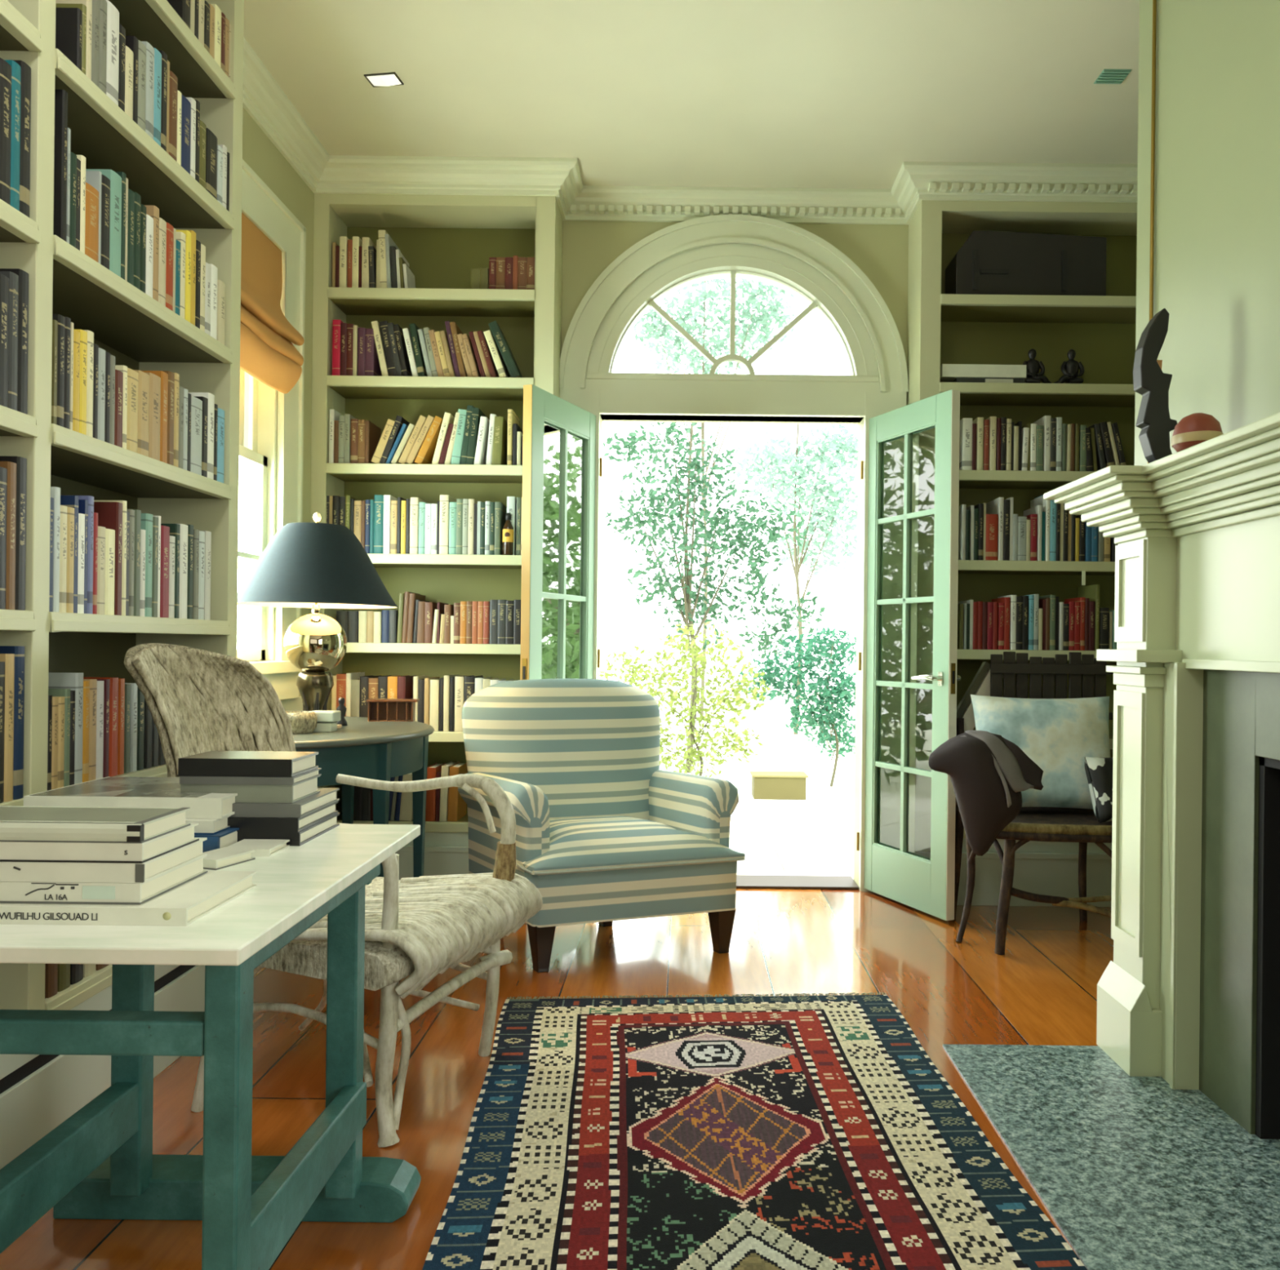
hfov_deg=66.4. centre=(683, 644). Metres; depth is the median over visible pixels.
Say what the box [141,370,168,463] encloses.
book
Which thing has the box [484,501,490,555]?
book
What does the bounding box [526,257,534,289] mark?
book
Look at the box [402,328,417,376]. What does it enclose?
book
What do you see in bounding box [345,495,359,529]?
book
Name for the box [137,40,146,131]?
book
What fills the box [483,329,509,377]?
book
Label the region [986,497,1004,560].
book
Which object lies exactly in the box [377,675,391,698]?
book
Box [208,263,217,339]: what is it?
book
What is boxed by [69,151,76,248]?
book
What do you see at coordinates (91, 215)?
book
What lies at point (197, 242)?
book
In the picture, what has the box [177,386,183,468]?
book
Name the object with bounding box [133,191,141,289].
book
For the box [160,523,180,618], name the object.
book
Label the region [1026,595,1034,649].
book
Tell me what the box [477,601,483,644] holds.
book
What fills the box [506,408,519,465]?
book
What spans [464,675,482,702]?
book
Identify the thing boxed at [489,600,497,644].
book
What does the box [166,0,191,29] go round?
book
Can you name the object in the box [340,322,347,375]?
book
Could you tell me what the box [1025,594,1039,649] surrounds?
book
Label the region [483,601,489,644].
book
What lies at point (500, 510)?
book
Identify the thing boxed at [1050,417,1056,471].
book
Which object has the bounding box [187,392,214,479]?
book
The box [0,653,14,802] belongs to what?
book
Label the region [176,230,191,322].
book
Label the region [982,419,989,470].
book
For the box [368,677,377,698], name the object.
book
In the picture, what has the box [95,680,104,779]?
book
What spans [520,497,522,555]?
book
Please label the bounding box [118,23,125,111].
book
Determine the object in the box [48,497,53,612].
book
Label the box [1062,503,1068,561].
book
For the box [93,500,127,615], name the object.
book
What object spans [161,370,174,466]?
book
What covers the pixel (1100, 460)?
book
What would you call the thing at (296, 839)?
book
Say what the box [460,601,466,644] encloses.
book
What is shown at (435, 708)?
books
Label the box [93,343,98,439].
book
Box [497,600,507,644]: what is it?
book
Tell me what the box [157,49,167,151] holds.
book
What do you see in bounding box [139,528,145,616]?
book
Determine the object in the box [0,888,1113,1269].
floor
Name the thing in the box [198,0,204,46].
book
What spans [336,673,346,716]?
book
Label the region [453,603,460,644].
book
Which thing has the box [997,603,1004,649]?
book
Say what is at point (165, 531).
book
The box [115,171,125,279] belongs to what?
book
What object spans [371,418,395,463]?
book
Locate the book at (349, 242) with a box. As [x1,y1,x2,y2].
[346,239,352,287]
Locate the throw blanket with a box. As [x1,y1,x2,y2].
[928,730,1043,856]
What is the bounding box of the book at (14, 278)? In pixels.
[0,271,18,410]
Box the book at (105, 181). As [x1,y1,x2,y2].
[100,174,110,269]
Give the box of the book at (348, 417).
[343,413,355,463]
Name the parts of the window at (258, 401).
pane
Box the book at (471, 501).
[467,498,477,555]
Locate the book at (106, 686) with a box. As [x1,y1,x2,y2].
[97,679,109,777]
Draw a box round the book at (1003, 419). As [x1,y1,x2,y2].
[1000,417,1005,470]
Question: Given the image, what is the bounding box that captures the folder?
[956,662,1003,733]
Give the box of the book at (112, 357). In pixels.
[109,355,115,444]
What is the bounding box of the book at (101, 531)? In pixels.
[97,526,105,614]
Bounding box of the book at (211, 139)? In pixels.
[205,127,217,199]
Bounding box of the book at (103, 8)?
[98,0,106,93]
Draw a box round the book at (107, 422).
[104,351,110,443]
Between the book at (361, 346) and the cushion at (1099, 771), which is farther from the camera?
the book at (361, 346)
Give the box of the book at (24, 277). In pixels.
[0,268,29,414]
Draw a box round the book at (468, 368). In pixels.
[457,333,473,377]
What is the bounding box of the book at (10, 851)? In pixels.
[0,822,199,863]
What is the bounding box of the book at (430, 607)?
[424,602,437,643]
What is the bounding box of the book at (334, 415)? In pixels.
[328,408,342,462]
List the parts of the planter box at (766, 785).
box lid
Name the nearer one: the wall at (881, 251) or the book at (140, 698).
the book at (140, 698)
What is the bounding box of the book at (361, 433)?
[357,419,365,463]
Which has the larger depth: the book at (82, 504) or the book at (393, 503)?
the book at (393, 503)
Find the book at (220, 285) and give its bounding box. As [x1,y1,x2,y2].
[217,280,225,344]
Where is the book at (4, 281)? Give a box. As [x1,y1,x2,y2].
[0,273,9,407]
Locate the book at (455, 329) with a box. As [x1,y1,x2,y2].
[449,321,467,377]
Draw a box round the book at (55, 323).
[51,320,57,424]
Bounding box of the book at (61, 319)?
[52,314,65,426]
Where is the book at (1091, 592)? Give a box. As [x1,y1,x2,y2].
[1077,584,1099,650]
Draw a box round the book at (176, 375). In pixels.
[173,372,179,466]
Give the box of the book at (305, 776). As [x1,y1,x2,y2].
[179,768,321,785]
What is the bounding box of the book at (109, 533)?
[104,528,115,615]
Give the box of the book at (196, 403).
[190,395,202,475]
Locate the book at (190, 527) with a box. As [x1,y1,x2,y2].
[184,524,193,619]
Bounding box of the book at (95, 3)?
[91,0,100,87]
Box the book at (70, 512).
[66,506,74,613]
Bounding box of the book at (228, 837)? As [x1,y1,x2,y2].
[194,827,239,853]
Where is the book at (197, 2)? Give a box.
[194,0,199,39]
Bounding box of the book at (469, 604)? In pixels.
[466,601,472,644]
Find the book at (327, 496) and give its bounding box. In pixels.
[326,495,329,523]
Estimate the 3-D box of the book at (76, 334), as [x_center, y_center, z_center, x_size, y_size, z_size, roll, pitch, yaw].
[-1.391,-0.564,2.098,0.175,0.219,0.022,1,0,0]
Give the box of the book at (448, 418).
[431,412,454,464]
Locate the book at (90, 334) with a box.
[83,329,93,437]
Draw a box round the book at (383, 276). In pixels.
[377,230,387,288]
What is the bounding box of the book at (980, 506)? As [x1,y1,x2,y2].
[973,503,983,559]
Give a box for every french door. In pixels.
[520,384,602,679]
[856,389,960,920]
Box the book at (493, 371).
[476,330,499,377]
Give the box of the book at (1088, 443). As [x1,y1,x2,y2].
[1085,427,1093,471]
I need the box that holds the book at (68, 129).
[66,127,71,243]
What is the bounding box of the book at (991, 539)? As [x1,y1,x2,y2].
[985,514,998,560]
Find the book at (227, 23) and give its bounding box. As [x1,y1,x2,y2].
[224,17,229,76]
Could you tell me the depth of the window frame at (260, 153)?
3.97 m
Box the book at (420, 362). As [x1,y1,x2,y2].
[408,323,427,376]
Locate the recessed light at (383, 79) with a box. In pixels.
[364,71,404,87]
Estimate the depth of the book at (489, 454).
4.12 m
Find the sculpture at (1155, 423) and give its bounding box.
[1133,307,1177,462]
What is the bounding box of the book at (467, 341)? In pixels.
[462,333,480,377]
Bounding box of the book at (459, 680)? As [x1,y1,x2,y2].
[454,675,471,731]
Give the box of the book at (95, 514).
[92,512,97,613]
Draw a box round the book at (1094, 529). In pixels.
[1091,526,1097,561]
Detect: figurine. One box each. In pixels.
[335,697,347,725]
[1022,348,1052,383]
[1053,349,1084,383]
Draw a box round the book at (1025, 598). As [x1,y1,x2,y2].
[1019,595,1028,649]
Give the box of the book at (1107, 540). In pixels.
[1103,537,1110,561]
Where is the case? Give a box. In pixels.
[945,230,1106,295]
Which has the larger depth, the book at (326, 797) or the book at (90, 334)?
the book at (90, 334)
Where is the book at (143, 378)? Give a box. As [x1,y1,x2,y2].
[133,369,149,457]
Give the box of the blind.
[240,212,304,393]
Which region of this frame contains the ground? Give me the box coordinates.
[642,688,855,803]
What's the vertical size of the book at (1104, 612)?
0.182 m
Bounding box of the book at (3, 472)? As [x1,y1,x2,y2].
[0,466,7,609]
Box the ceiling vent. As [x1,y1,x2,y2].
[1093,68,1132,84]
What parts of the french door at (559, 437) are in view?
latch plate, pane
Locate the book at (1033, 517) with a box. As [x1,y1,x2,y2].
[1025,514,1037,560]
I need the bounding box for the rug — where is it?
[422,992,1087,1269]
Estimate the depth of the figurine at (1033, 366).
4.14 m
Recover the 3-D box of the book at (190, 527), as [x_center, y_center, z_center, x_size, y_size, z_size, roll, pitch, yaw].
[-1.400,-0.194,2.591,0.185,0.249,0.029,1,0,0]
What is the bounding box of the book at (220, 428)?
[217,408,224,483]
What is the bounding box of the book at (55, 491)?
[50,486,60,612]
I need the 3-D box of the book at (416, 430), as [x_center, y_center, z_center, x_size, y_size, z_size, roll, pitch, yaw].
[-1.147,-0.865,4.205,0.116,0.211,0.175,1,0,0]
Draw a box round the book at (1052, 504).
[1034,494,1056,560]
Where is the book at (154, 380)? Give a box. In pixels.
[144,372,160,461]
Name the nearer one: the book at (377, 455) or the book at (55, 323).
the book at (55, 323)
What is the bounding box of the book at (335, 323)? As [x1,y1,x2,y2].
[332,320,342,375]
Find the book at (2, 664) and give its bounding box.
[0,662,4,803]
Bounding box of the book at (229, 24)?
[228,23,231,79]
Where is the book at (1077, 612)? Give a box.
[1074,602,1079,650]
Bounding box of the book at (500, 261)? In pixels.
[496,257,505,288]
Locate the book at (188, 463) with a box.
[186,393,191,471]
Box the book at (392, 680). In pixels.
[387,675,399,698]
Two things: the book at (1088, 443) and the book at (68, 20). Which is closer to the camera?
the book at (68, 20)
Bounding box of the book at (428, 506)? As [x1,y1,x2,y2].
[424,503,431,554]
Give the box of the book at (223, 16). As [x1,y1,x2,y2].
[220,11,225,71]
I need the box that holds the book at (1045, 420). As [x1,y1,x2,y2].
[1032,415,1050,471]
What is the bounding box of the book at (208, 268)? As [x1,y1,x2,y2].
[204,262,211,335]
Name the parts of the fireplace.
panel moulding, cornice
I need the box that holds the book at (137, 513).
[133,509,141,616]
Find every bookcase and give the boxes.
[0,0,244,1169]
[309,193,562,879]
[906,200,1137,906]
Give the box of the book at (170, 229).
[165,222,173,311]
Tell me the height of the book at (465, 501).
0.236 m
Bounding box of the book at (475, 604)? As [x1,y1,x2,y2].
[471,601,478,644]
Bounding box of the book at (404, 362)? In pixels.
[392,324,412,376]
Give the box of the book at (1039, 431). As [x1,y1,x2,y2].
[1035,425,1043,471]
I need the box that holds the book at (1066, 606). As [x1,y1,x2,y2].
[1062,604,1069,650]
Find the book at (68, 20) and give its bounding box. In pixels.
[55,7,82,71]
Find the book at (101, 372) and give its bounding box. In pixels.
[97,347,105,441]
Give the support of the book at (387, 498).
on the bookcase at (441, 238)
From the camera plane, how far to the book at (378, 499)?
4.12 m
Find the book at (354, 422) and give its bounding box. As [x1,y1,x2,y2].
[350,418,358,463]
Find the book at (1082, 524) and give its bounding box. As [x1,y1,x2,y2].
[1075,515,1084,561]
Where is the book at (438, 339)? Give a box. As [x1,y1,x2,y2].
[434,331,449,376]
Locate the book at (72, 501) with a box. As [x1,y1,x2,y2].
[60,495,78,613]
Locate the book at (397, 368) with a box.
[386,322,402,376]
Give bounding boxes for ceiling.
[243,0,1139,188]
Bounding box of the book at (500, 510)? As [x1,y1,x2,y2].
[494,502,506,555]
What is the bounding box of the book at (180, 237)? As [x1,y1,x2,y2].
[176,231,185,318]
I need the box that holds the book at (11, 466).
[0,461,16,609]
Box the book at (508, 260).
[504,257,513,288]
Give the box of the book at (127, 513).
[125,511,129,615]
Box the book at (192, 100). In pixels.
[186,97,195,178]
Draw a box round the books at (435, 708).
[44,0,1119,998]
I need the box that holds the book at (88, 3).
[55,0,92,79]
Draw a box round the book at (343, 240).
[339,236,348,287]
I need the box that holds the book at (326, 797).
[229,787,339,817]
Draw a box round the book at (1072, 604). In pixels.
[1063,601,1075,650]
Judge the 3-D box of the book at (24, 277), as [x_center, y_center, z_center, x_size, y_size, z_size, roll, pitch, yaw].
[-1.393,-0.595,1.920,0.193,0.280,0.029,1,0,0]
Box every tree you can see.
[602,422,825,773]
[630,278,795,716]
[728,423,858,734]
[736,626,856,786]
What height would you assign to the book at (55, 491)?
0.260 m
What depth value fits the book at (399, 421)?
4.12 m
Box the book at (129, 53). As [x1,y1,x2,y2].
[124,45,133,119]
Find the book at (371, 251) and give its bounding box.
[368,245,376,288]
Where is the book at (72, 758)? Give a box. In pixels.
[69,690,75,786]
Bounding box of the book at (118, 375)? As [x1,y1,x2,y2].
[114,368,123,447]
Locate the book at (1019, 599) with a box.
[1015,596,1022,649]
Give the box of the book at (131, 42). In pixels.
[125,35,138,124]
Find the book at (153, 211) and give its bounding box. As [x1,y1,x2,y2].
[144,204,159,302]
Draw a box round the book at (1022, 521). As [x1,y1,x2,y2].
[1017,516,1026,560]
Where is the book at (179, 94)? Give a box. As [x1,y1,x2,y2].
[177,89,182,165]
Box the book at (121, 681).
[117,678,124,775]
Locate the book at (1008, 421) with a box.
[1005,418,1011,470]
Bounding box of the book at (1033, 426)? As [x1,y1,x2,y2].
[1030,423,1036,471]
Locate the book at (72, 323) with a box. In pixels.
[69,322,73,430]
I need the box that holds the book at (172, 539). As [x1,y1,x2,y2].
[168,535,175,617]
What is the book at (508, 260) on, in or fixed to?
on the bookcase at (441, 238)
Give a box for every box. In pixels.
[308,710,340,722]
[313,722,337,732]
[366,698,419,721]
[750,771,808,799]
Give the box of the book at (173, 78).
[168,70,177,161]
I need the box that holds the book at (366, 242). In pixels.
[361,236,376,287]
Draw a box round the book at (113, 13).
[106,0,119,106]
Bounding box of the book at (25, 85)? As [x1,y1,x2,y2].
[13,60,31,217]
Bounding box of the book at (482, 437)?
[474,416,489,464]
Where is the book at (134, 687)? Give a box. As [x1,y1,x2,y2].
[124,683,137,772]
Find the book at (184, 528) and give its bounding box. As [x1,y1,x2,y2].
[172,523,187,618]
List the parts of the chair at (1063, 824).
leg, leg, leg, seat, backrest, seat rail, seat rail, leg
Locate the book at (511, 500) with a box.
[506,496,516,555]
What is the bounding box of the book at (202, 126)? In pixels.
[199,120,206,189]
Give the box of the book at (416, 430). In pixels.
[398,415,426,463]
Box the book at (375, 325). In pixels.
[371,320,388,376]
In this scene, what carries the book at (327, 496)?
on the bookcase at (441, 238)
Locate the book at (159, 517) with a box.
[152,515,160,617]
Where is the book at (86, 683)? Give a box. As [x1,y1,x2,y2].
[82,680,89,782]
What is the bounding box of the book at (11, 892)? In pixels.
[0,853,208,905]
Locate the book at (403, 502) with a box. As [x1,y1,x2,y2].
[400,500,406,554]
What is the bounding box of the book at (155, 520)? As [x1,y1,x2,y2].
[151,516,158,617]
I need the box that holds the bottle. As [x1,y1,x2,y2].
[502,512,513,555]
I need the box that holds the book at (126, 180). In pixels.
[124,177,128,281]
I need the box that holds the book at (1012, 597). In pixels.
[997,595,1016,649]
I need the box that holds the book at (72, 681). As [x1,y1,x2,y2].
[48,672,83,784]
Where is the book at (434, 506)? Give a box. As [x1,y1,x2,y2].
[431,503,437,554]
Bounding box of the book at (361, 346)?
[357,327,365,375]
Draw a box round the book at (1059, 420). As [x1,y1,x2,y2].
[1055,417,1062,471]
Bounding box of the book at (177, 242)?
[175,240,180,315]
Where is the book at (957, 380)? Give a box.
[952,377,1024,382]
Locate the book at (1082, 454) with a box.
[1079,425,1086,471]
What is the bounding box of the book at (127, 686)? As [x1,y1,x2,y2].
[124,684,130,773]
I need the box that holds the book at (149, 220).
[145,213,153,297]
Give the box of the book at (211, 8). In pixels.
[208,4,214,59]
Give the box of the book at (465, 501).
[462,498,468,554]
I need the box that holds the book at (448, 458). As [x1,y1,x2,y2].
[444,412,459,464]
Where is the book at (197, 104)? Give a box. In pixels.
[195,99,199,182]
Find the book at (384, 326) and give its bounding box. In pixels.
[379,320,396,376]
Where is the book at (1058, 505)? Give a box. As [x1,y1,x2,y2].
[1055,503,1060,560]
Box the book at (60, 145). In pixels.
[53,88,67,241]
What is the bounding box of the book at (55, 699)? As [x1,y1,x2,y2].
[51,696,58,790]
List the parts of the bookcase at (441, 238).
shelf, shelf, shelf, shelf, panel, shelf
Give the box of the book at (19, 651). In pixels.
[0,645,25,799]
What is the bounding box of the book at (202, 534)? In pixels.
[198,530,204,619]
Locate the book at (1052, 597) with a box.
[1039,595,1055,650]
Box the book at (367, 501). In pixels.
[364,499,369,553]
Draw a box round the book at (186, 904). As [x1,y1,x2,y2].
[0,871,256,926]
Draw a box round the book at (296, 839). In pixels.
[237,813,339,846]
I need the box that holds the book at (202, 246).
[200,244,205,332]
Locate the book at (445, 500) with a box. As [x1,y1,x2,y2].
[439,494,456,554]
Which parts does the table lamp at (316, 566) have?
stem, globe, lamp shade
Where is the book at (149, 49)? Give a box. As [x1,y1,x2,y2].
[142,41,154,139]
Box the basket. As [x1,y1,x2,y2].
[286,711,317,733]
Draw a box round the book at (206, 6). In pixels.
[204,0,209,53]
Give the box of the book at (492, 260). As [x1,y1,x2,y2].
[488,257,496,288]
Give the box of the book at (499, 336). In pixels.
[488,320,522,377]
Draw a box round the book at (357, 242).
[351,236,362,287]
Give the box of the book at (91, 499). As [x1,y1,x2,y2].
[75,495,93,613]
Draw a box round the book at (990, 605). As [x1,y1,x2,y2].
[986,602,993,649]
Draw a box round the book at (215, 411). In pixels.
[213,404,217,480]
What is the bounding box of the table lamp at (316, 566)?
[237,511,397,728]
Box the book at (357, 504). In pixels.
[353,500,361,542]
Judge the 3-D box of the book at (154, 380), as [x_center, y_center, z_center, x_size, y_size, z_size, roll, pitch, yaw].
[-1.389,-0.560,2.409,0.173,0.211,0.050,1,0,0]
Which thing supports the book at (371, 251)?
on the bookcase at (441, 238)
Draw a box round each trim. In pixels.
[241,159,306,700]
[242,36,1137,224]
[280,696,302,711]
[559,213,908,891]
[569,204,900,217]
[586,243,879,375]
[736,871,853,879]
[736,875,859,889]
[928,182,1137,194]
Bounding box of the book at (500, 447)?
[491,416,507,465]
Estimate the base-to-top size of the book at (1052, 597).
0.233 m
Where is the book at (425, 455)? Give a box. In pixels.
[414,415,443,464]
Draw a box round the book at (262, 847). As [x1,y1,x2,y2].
[226,839,289,857]
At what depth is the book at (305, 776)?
1.67 m
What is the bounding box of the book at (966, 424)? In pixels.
[959,417,972,470]
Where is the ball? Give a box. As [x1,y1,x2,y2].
[1171,413,1223,452]
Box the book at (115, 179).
[85,168,121,277]
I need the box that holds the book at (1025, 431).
[1021,427,1029,471]
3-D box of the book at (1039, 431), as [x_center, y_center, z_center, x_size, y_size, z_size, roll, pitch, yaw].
[1.502,-0.828,4.201,0.030,0.196,0.168,1,0,0]
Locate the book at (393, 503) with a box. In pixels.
[390,500,397,553]
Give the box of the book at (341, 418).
[338,415,344,462]
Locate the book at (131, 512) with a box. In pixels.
[126,509,134,616]
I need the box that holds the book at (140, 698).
[136,687,144,770]
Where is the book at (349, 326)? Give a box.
[346,323,354,375]
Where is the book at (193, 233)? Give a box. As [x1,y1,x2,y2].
[187,230,195,325]
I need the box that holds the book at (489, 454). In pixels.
[485,413,497,464]
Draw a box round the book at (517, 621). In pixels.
[513,600,520,644]
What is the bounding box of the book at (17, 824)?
[0,805,190,843]
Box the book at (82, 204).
[76,155,85,253]
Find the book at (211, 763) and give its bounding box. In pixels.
[177,751,318,777]
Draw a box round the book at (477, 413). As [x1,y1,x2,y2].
[466,407,486,464]
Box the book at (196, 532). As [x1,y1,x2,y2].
[192,528,199,619]
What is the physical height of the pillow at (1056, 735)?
0.428 m
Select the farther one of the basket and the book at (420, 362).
the book at (420, 362)
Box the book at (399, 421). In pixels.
[379,415,409,463]
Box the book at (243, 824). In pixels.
[227,800,337,832]
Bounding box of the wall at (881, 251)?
[560,221,908,886]
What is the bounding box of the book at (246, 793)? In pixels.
[180,776,319,803]
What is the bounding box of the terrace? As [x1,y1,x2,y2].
[728,800,854,872]
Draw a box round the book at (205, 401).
[195,396,208,477]
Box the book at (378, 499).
[373,494,383,553]
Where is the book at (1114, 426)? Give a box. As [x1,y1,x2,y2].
[1111,422,1126,465]
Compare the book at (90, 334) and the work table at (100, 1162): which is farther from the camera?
the book at (90, 334)
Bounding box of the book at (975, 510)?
[973,508,978,559]
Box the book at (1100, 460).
[1088,423,1106,471]
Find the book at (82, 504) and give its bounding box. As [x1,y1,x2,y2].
[78,499,88,613]
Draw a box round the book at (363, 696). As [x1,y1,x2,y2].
[359,675,381,717]
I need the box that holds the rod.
[1147,0,1156,463]
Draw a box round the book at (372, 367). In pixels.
[364,328,382,376]
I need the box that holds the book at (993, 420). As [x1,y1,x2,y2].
[986,416,996,470]
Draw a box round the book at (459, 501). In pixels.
[456,498,462,554]
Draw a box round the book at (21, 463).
[0,456,26,610]
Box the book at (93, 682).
[83,679,97,781]
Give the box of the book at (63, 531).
[58,505,67,612]
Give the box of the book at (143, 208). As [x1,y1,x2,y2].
[139,204,146,293]
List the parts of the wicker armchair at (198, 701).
leg, backrest, seat, arm, leg, arm, leg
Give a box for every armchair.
[124,643,542,1147]
[457,678,745,973]
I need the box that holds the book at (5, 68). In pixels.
[0,57,11,204]
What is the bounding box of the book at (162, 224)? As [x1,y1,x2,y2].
[158,217,166,306]
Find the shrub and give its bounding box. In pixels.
[600,621,773,777]
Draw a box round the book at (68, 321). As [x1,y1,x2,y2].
[63,316,71,429]
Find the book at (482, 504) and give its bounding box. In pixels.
[480,502,485,555]
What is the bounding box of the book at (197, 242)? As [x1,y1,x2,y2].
[195,240,200,328]
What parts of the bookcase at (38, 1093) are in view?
shelf, shelf, shelf, panel, shelf, shelf, shelf, shelf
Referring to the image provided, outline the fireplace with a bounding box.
[942,412,1279,1269]
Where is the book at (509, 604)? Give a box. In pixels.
[505,600,514,644]
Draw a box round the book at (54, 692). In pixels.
[48,688,70,786]
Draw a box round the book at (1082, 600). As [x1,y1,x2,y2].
[1064,597,1084,650]
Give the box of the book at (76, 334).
[72,329,79,432]
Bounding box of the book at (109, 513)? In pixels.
[93,502,122,615]
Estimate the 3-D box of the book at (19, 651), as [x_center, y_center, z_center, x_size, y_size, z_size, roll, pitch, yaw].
[-1.401,0.152,1.920,0.193,0.300,0.029,1,0,0]
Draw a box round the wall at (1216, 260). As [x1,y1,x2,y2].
[1134,0,1279,465]
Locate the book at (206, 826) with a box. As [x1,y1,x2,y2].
[185,815,231,834]
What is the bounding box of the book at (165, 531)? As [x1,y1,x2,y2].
[160,525,169,617]
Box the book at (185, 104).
[181,94,191,173]
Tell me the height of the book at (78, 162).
0.202 m
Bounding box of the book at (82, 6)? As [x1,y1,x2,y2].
[55,3,86,75]
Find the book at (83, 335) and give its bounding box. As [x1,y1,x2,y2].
[73,328,87,435]
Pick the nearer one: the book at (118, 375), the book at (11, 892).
the book at (11, 892)
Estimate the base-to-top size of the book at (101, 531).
0.197 m
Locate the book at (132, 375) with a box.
[126,368,137,453]
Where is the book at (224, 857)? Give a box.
[203,847,255,870]
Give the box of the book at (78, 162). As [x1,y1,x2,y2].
[75,158,80,250]
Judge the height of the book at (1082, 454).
0.198 m
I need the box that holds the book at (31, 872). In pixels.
[0,837,207,883]
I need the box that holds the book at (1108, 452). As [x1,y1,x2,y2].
[1098,422,1114,466]
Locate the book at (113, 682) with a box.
[83,677,118,777]
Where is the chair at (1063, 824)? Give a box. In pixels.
[954,651,1113,955]
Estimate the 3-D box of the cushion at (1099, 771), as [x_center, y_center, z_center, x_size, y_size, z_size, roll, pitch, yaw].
[1.569,0.522,3.545,0.221,0.230,0.132,1,0,-19]
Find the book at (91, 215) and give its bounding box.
[84,182,98,262]
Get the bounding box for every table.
[0,823,421,1269]
[293,716,434,877]
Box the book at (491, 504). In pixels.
[489,502,494,555]
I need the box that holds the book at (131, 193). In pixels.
[127,188,134,285]
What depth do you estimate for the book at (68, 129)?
2.06 m
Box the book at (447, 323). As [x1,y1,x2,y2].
[444,320,460,377]
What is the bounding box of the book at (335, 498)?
[332,495,338,524]
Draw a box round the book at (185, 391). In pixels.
[182,388,187,470]
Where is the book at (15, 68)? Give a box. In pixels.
[4,59,21,211]
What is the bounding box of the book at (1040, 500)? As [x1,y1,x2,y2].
[1030,495,1049,560]
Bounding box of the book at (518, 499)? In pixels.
[515,497,521,555]
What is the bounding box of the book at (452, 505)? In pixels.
[448,502,456,554]
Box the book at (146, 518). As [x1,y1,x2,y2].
[141,513,152,617]
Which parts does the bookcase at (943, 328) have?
shelf, shelf, shelf, panel, shelf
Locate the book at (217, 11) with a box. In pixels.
[208,3,221,66]
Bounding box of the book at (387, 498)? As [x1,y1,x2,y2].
[382,494,397,553]
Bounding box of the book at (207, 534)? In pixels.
[200,530,211,620]
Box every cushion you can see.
[521,815,745,875]
[1084,756,1112,823]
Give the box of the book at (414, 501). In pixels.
[409,497,428,554]
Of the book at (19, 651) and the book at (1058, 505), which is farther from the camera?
the book at (1058, 505)
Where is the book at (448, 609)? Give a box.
[444,604,453,643]
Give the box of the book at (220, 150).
[217,145,222,204]
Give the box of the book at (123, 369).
[115,364,127,448]
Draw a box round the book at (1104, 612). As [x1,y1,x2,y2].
[1098,608,1109,648]
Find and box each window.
[236,368,276,662]
[585,270,879,422]
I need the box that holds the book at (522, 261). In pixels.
[517,257,526,289]
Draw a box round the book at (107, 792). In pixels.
[23,777,237,818]
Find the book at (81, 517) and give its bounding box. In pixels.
[77,513,84,613]
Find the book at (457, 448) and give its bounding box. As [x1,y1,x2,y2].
[450,408,466,464]
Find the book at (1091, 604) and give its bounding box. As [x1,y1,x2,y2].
[1088,601,1094,650]
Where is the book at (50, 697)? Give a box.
[47,695,52,791]
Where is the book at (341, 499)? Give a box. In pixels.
[338,496,345,526]
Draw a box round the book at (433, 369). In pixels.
[422,327,437,376]
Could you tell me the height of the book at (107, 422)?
0.207 m
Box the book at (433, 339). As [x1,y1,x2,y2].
[428,329,444,376]
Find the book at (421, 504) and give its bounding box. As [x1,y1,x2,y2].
[418,502,426,554]
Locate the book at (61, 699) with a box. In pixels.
[57,696,64,788]
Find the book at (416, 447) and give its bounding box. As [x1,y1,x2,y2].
[405,415,434,463]
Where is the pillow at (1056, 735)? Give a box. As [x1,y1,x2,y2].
[970,694,1110,808]
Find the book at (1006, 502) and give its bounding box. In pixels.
[1003,499,1009,560]
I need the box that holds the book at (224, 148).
[217,144,226,208]
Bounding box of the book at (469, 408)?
[460,404,474,464]
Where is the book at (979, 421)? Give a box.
[972,417,983,470]
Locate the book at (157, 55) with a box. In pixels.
[153,47,161,146]
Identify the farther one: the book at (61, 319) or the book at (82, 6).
the book at (82, 6)
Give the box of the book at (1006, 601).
[991,597,1009,649]

